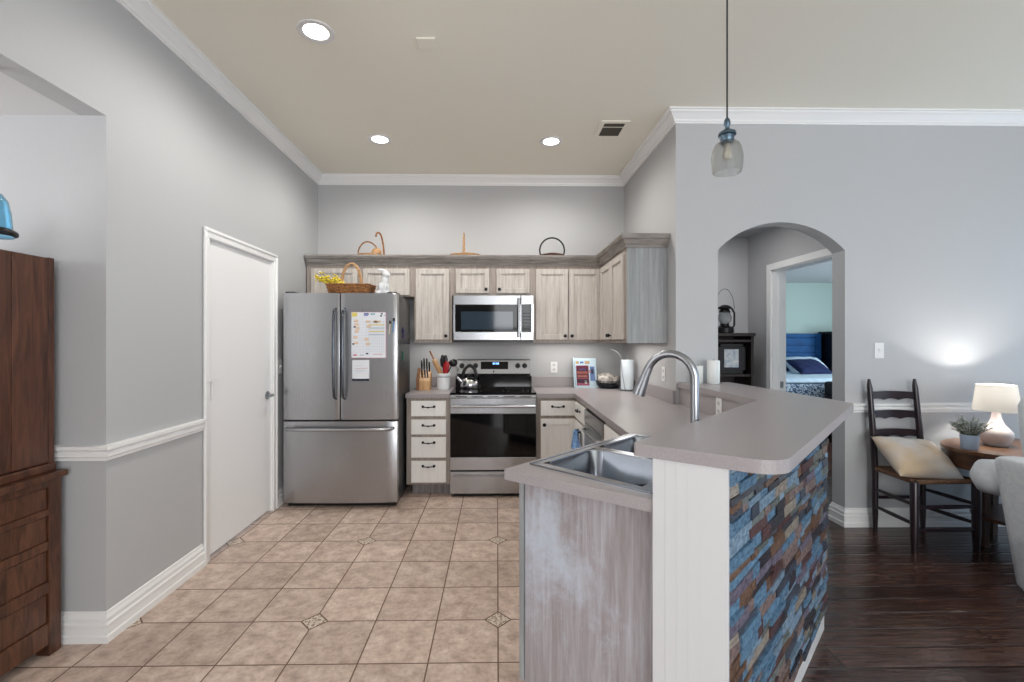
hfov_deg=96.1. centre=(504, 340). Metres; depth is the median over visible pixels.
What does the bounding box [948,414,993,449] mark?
potted plant
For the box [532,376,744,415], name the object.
backsplash
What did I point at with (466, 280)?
upper cabinet
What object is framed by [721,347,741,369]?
photo
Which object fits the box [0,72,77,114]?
ceiling
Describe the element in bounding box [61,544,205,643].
baseboard
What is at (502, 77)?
ceiling
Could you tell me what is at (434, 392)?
countertop
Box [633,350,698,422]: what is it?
faucet
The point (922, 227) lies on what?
wall
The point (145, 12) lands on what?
trim
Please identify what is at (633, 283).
upper cabinet
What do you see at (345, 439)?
refrigerator
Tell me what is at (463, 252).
wicker basket
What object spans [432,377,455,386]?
backsplash
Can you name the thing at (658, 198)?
wall
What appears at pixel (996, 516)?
shelf
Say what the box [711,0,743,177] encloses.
pendant lamp
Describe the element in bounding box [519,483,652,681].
base cabinet
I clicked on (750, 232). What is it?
ceiling
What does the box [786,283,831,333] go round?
wall
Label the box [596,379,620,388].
bread basket
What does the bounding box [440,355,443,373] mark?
slotted spoon
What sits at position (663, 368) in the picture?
power outlet
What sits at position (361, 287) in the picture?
wicker basket
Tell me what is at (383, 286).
rabbit figurine
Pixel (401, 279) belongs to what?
upper cabinet
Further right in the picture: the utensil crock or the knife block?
the utensil crock
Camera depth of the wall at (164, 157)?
2.31 m
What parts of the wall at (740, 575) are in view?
baseboard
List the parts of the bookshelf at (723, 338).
shelf, shelf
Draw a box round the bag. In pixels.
[598,373,618,383]
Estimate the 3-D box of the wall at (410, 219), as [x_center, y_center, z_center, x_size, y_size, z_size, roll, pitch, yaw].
[0.120,-0.158,4.772,4.790,3.055,0.120,0,0,-1]
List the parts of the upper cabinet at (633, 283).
door, door, panel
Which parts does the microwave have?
handle, control panel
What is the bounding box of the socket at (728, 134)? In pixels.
[718,117,735,140]
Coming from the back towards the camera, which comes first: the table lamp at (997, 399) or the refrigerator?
the refrigerator
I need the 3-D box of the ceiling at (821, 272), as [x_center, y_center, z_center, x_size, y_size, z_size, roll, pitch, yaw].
[5.060,-1.100,6.075,4.890,0.060,5.010,0,0,-1]
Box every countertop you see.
[405,377,455,397]
[504,376,744,512]
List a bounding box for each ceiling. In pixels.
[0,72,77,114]
[150,0,1023,174]
[734,227,771,236]
[786,260,831,282]
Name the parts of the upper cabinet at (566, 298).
door, door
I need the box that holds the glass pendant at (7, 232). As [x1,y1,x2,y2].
[0,194,18,239]
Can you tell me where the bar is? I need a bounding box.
[634,382,853,474]
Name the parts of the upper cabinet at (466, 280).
door, door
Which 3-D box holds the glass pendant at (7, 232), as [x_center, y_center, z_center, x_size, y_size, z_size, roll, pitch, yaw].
[-1.917,-0.708,1.720,0.144,0.645,0.144,0,0,-1]
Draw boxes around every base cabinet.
[407,398,449,492]
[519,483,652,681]
[536,398,575,459]
[575,399,587,446]
[604,423,620,439]
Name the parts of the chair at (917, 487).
post, leg, post, seat, leg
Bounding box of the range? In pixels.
[450,359,535,495]
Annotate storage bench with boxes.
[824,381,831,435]
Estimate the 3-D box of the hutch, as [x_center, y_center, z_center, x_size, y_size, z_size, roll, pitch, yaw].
[-2.186,0.501,1.496,0.475,1.738,1.140,0,0,-1]
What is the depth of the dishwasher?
3.23 m
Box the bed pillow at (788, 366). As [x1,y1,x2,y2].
[786,357,827,371]
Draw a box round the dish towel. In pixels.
[571,429,580,448]
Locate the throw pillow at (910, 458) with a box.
[871,436,963,478]
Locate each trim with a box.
[54,419,206,460]
[116,0,1023,186]
[852,402,983,412]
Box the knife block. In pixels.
[416,368,431,389]
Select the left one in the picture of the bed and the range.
the range
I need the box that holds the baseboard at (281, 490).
[278,486,283,507]
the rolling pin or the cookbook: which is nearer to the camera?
the rolling pin
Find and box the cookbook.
[574,360,596,385]
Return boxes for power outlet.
[551,362,556,372]
[662,367,664,381]
[716,397,721,413]
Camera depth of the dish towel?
3.73 m
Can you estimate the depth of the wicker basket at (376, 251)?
4.45 m
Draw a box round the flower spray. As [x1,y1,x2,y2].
[314,271,344,283]
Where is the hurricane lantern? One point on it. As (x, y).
(724, 317)
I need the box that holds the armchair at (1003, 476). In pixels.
[969,396,1023,590]
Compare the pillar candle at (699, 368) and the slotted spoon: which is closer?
the pillar candle at (699, 368)
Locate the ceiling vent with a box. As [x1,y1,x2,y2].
[594,120,629,137]
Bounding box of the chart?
[351,312,385,357]
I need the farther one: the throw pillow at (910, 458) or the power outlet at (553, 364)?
the power outlet at (553, 364)
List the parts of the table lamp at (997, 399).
lamp shade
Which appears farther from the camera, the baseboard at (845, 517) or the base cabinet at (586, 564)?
the baseboard at (845, 517)
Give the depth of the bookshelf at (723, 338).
4.43 m
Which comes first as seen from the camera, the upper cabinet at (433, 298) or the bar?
the bar
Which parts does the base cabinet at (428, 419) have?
drawer, drawer, drawer, drawer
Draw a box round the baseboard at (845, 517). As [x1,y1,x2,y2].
[828,502,1005,527]
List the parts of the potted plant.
pot, stem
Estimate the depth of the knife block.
4.35 m
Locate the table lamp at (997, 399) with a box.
[971,383,1019,446]
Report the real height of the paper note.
0.170 m
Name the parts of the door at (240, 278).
handle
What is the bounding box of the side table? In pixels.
[940,438,1022,546]
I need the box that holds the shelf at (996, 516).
[970,504,1005,525]
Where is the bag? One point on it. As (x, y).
(604, 376)
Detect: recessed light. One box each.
[296,19,334,43]
[368,134,391,144]
[539,136,562,146]
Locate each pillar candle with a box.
[696,364,702,383]
[707,359,719,383]
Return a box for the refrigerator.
[284,292,409,505]
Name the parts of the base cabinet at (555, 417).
drawer, door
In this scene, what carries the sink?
in the countertop at (626, 412)
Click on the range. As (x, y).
(493, 424)
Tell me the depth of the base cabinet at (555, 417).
4.08 m
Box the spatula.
[443,361,449,373]
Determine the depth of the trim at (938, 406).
3.38 m
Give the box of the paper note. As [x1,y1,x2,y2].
[352,360,368,380]
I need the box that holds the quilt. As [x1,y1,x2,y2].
[786,371,831,383]
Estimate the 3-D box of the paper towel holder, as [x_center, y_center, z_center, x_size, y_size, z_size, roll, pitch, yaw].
[1.114,0.271,4.318,0.221,0.387,0.140,0,0,-1]
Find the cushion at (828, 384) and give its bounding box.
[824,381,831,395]
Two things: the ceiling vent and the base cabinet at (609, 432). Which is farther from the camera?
the ceiling vent
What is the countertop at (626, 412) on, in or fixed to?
on the base cabinet at (586, 564)
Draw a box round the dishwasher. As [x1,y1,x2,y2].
[582,409,605,445]
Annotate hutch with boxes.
[0,249,67,676]
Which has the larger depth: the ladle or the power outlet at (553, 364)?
the power outlet at (553, 364)
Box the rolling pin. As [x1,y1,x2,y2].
[429,351,442,373]
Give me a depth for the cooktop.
4.15 m
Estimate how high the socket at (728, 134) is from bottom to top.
0.115 m
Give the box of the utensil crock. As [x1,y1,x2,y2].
[436,373,449,389]
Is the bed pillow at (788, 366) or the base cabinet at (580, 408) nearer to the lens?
the base cabinet at (580, 408)
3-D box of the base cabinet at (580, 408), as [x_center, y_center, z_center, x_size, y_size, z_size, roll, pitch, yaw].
[0.915,0.936,3.839,0.650,0.867,0.518,0,0,-1]
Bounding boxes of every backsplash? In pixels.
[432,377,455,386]
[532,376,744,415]
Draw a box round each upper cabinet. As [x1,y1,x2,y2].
[307,266,413,299]
[414,266,453,342]
[452,266,532,295]
[532,266,600,342]
[600,247,666,342]
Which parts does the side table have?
leg, leg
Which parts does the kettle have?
handle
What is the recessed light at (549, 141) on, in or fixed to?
in the ceiling at (502, 77)
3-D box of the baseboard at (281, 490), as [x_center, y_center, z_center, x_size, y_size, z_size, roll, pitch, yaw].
[-1.878,1.302,4.237,0.022,0.136,0.928,0,0,-2]
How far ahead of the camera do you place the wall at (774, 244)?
4.49 m
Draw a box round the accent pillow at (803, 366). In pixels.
[786,359,831,373]
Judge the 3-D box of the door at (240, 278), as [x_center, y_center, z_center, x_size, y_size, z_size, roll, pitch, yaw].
[-1.895,0.335,3.288,0.161,2.070,0.966,0,0,-1]
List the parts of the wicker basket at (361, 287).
handle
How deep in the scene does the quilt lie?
6.65 m
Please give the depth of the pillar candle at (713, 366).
3.23 m
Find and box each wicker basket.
[325,263,375,292]
[357,232,384,254]
[450,233,479,254]
[539,237,564,254]
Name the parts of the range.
storage drawer, oven door, rail, handle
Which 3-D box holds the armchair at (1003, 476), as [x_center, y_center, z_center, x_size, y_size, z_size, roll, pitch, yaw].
[3.212,0.835,2.284,1.084,1.030,0.867,0,0,-1]
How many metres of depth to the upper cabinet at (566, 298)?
4.42 m
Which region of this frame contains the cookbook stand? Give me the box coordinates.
[573,357,598,387]
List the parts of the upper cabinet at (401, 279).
door, door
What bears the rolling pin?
in the utensil crock
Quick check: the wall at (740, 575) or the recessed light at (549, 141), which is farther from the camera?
the recessed light at (549, 141)
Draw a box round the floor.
[0,435,1023,681]
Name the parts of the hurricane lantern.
globe, fuel tank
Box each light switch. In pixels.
[278,360,281,373]
[874,343,883,357]
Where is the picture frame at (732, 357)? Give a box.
[718,344,745,373]
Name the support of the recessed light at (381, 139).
in the ceiling at (502, 77)
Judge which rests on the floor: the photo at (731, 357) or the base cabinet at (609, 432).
the base cabinet at (609, 432)
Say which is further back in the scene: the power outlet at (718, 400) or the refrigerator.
the refrigerator
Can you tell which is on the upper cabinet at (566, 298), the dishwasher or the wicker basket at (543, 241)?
the wicker basket at (543, 241)
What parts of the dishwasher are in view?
handle, door, control panel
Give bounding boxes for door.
[202,226,277,564]
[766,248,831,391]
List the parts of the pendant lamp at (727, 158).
cord, lamp shade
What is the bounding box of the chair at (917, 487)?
[867,379,981,551]
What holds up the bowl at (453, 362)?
on the ladle
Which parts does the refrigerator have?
door, handle, handle, freezer drawer, handle, door, panel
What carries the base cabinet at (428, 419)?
on the floor
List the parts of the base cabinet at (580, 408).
door, drawer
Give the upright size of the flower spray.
0.170 m
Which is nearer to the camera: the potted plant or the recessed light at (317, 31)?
the recessed light at (317, 31)
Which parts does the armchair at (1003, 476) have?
arm, backrest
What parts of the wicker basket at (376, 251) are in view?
handle, handle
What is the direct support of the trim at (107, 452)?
attached to the wall at (39, 154)
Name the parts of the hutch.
drawer, drawer, drawer, drawer, door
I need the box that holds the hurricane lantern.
[718,289,734,332]
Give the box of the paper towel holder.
[611,349,633,390]
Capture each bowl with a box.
[440,355,443,366]
[449,359,457,366]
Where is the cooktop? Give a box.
[450,387,535,394]
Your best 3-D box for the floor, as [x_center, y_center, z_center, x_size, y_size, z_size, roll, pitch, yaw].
[1.457,1.420,2.773,12.200,0.100,12.500,0,0,-1]
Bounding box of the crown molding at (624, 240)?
[304,233,669,265]
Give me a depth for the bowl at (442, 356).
4.44 m
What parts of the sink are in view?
bowl, bowl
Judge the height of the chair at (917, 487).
1.095 m
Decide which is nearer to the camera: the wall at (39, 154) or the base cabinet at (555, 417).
the wall at (39, 154)
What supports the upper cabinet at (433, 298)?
attached to the wall at (410, 219)
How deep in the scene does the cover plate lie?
2.59 m
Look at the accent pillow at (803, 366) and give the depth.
7.48 m
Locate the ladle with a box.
[447,359,457,372]
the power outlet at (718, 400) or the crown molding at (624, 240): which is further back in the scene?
the crown molding at (624, 240)
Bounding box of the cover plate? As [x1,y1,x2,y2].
[416,37,436,49]
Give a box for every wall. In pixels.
[0,0,317,610]
[0,115,78,610]
[318,185,747,390]
[624,124,692,403]
[653,437,828,681]
[693,124,1023,507]
[748,227,825,387]
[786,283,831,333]
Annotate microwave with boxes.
[453,295,533,341]
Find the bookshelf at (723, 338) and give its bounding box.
[718,333,755,385]
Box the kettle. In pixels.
[456,364,478,388]
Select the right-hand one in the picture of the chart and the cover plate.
the cover plate
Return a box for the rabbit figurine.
[376,268,389,292]
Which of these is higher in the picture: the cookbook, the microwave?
the microwave
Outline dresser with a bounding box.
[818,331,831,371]
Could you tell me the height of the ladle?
0.266 m
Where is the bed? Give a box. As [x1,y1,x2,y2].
[786,334,831,397]
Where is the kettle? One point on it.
(469, 382)
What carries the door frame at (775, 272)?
in the wall at (774, 244)
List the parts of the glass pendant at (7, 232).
lamp shade, glass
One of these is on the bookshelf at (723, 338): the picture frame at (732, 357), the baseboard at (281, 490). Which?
the picture frame at (732, 357)
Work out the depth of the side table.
3.05 m
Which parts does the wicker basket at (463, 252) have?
handle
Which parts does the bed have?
headboard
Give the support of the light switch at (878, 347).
attached to the wall at (922, 227)
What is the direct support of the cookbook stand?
on the countertop at (626, 412)
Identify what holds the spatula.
in the utensil crock
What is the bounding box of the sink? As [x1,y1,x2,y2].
[530,433,652,493]
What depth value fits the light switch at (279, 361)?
3.83 m
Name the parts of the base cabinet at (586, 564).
frame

